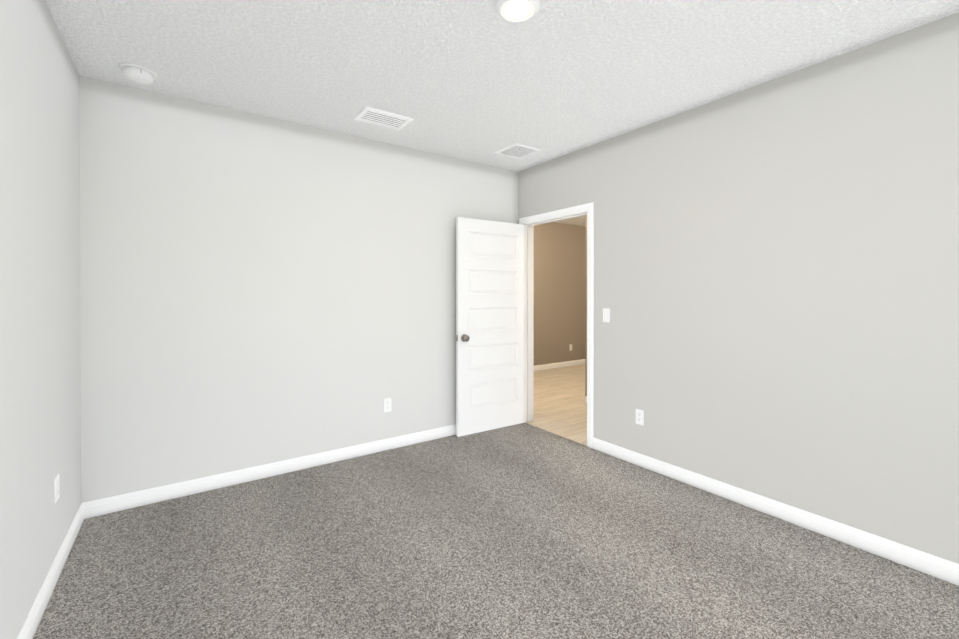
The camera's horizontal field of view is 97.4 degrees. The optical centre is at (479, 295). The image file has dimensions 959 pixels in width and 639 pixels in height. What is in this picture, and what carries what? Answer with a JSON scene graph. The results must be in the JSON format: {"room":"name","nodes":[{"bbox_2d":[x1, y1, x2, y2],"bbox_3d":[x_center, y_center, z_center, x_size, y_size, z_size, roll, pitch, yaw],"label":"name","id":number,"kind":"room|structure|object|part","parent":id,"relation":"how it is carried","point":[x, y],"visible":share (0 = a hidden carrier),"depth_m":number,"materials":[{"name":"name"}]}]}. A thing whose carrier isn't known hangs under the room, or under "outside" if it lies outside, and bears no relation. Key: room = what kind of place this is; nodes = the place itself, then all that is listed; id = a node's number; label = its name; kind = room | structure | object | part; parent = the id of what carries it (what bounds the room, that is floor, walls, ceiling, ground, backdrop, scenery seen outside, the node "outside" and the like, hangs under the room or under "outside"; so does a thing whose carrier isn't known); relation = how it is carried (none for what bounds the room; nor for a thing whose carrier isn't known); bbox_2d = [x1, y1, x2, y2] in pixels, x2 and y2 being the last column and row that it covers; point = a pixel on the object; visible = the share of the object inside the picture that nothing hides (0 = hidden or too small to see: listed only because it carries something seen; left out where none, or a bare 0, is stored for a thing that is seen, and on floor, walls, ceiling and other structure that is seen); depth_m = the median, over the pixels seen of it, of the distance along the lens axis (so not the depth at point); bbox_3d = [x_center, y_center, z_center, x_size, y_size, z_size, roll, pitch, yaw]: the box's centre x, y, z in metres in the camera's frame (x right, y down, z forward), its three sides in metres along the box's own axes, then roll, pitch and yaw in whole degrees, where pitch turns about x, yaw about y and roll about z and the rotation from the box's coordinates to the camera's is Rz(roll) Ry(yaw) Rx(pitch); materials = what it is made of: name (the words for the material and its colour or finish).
{"room":"empty bedroom","nodes":[
{"label":"empty bedroom","id":0,"kind":"room"},
{"bbox_2d":[0,0,80,638],"bbox_3d":[-1.253,0.016,0.842,0.120,2.570,4.080,0,0,-35],"label":"wall","id":1,"kind":"structure","parent":0,"point":[40,400],"depth_m":1.70,"materials":[{"name":"grey paint"}]},
{"bbox_2d":[16,502,87,638],"bbox_3d":[-1.198,1.255,0.886,0.015,0.092,3.840,0,0,-35],"label":"baseboard","id":2,"kind":"structure","parent":1,"relation":"attached to","point":[31,623],"depth_m":1.85,"materials":[{"name":"white wood"}]},
{"bbox_2d":[54,474,59,502],"bbox_3d":[-1.968,0.897,1.966,0.008,0.115,0.070,0,0,-35],"label":"outlet","id":3,"kind":"object","parent":1,"relation":"attached to","point":[56,487],"visible":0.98,"depth_m":1.95,"materials":[{"name":"white plastic"}]},
{"bbox_2d":[79,75,517,502],"bbox_3d":[-0.993,0.006,3.454,3.325,2.570,0.120,0,0,-35],"label":"wall","id":4,"kind":"structure","parent":0,"point":[256,290],"depth_m":2.95,"materials":[{"name":"white paint"}]},
{"bbox_2d":[88,424,455,517],"bbox_3d":[-0.937,1.245,3.406,3.295,0.092,0.030,0,0,-35],"label":"baseboard","id":5,"kind":"structure","parent":4,"relation":"attached to","point":[98,507],"depth_m":2.94,"materials":[{"name":"white wood"}]},
{"bbox_2d":[384,398,391,411],"bbox_3d":[-0.770,0.916,3.537,0.070,0.115,0.008,0,0,-35],"label":"outlet","id":6,"kind":"object","parent":4,"relation":"attached to","point":[387,404],"visible":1,"depth_m":3.54,"materials":[{"name":"white plastic"}]},
{"bbox_2d":[33,423,958,638],"bbox_3d":[0.103,1.327,1.809,3.445,0.060,4.080,0,0,-35],"label":"floor carpet","id":7,"kind":"object","parent":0,"point":[523,531],"visible":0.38,"depth_m":2.04,"materials":[{"name":"grey carpet"}]},
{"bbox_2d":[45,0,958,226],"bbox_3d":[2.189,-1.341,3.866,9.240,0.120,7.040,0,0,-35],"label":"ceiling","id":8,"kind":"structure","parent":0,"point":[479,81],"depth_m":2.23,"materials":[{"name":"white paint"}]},
{"bbox_2d":[118,63,156,83],"bbox_3d":[-1.936,-1.251,2.388,0.168,0.048,0.168,0,0,-35],"label":"smoke detector","id":9,"kind":"object","parent":8,"relation":"attached to","point":[137,73],"visible":1,"depth_m":2.35,"materials":[{"name":"white plastic"}]},
{"bbox_2d":[354,106,412,130],"bbox_3d":[-0.691,-1.273,3.040,0.355,0.009,0.250,0,0,-35],"label":"ceiling vent","id":10,"kind":"object","parent":8,"relation":"in","point":[373,116],"visible":0.98,"depth_m":3.03,"materials":[{"name":"white metal"}]},
{"bbox_2d":[494,143,540,158],"bbox_3d":[0.337,-1.276,3.728,0.295,0.009,0.295,0,0,-35],"label":"ceiling vent","id":11,"kind":"object","parent":8,"relation":"in","point":[517,151],"visible":0.98,"depth_m":3.71,"materials":[{"name":"white metal"}]},
{"bbox_2d":[496,0,539,21],"bbox_3d":[0.167,-1.259,1.840,0.192,0.028,0.192,0,0,-35],"label":"recessed light","id":12,"kind":"object","parent":8,"relation":"in","point":[516,10],"visible":1,"depth_m":1.84,"materials":[{"name":"white glass"}]},
{"bbox_2d":[525,364,586,445],"bbox_3d":[3.594,1.317,4.873,5.795,0.056,7.040,0,0,-35],"label":"floor","id":13,"kind":"structure","parent":0,"point":[560,407],"depth_m":5.09,"materials":[{"name":"brown wood"}]},
{"bbox_2d":[534,222,585,365],"bbox_3d":[1.593,-0.011,7.691,5.795,2.570,0.120,0,0,-35],"label":"wall","id":14,"kind":"structure","parent":0,"point":[559,288],"depth_m":7.50,"materials":[{"name":"beige paint"}]},
{"bbox_2d":[534,359,584,370],"bbox_3d":[1.632,1.228,7.640,5.555,0.092,0.015,0,0,-35],"label":"baseboard","id":15,"kind":"structure","parent":14,"relation":"attached to","point":[557,365],"depth_m":7.48,"materials":[{"name":"white wood"}]},
{"bbox_2d":[585,215,586,395],"bbox_3d":[2.716,0.007,3.059,0.120,2.570,4.865,0,0,-35],"label":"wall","id":16,"kind":"structure","parent":0,"point":[586,320],"depth_m":5.00,"materials":[{"name":"beige paint"}]},
{"bbox_2d":[518,12,958,563],"bbox_3d":[1.558,0.008,2.835,0.120,2.570,4.080,0,0,-35],"label":"wall","id":17,"kind":"structure","parent":0,"point":[776,276],"depth_m":2.38,"materials":[{"name":"grey paint"}]},
{"bbox_2d":[519,202,593,447],"bbox_3d":[0.741,0.249,3.988,0.156,2.080,0.951,0,0,-35],"label":"door frame","id":18,"kind":"structure","parent":17,"relation":"attached to","point":[588,208],"depth_m":3.77,"materials":[{"name":"white wood"}]},
{"bbox_2d":[456,217,526,436],"bbox_3d":[0.132,0.281,4.046,0.800,1.990,0.163,0,0,-33],"label":"door","id":19,"kind":"structure","parent":18,"relation":"attached to","point":[491,324],"depth_m":4.01,"materials":[{"name":"white wood"}]},
{"bbox_3d":[-0.150,0.384,3.861,0.071,0.071,0.163,0,0,-33],"label":"knob","id":20,"kind":"part","parent":19,"relation":"part of","materials":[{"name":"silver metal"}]},
{"bbox_3d":[0.797,0.248,4.027,0.018,2.080,0.951,0,0,-35],"label":"hall door casing trim","id":21,"kind":"part","parent":18,"relation":"part of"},
{"bbox_2d":[603,308,609,322],"bbox_3d":[1.038,0.160,3.455,0.012,0.115,0.070,0,0,-35],"label":"switch plate","id":22,"kind":"object","parent":17,"relation":"attached to","point":[606,314],"visible":1,"depth_m":3.45,"materials":[{"name":"white plastic"}]},
{"bbox_2d":[636,409,643,425],"bbox_3d":[1.218,0.924,3.207,0.008,0.115,0.070,0,0,-35],"label":"outlet","id":23,"kind":"object","parent":17,"relation":"attached to","point":[639,417],"visible":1,"depth_m":3.20,"materials":[{"name":"white plastic"}]},
{"bbox_2d":[593,437,958,585],"bbox_3d":[1.778,1.249,2.412,0.015,0.092,2.826,0,0,-35],"label":"baseboard","id":24,"kind":"structure","parent":17,"relation":"attached to","point":[928,563],"depth_m":2.36,"materials":[{"name":"white wood"}]}
]}

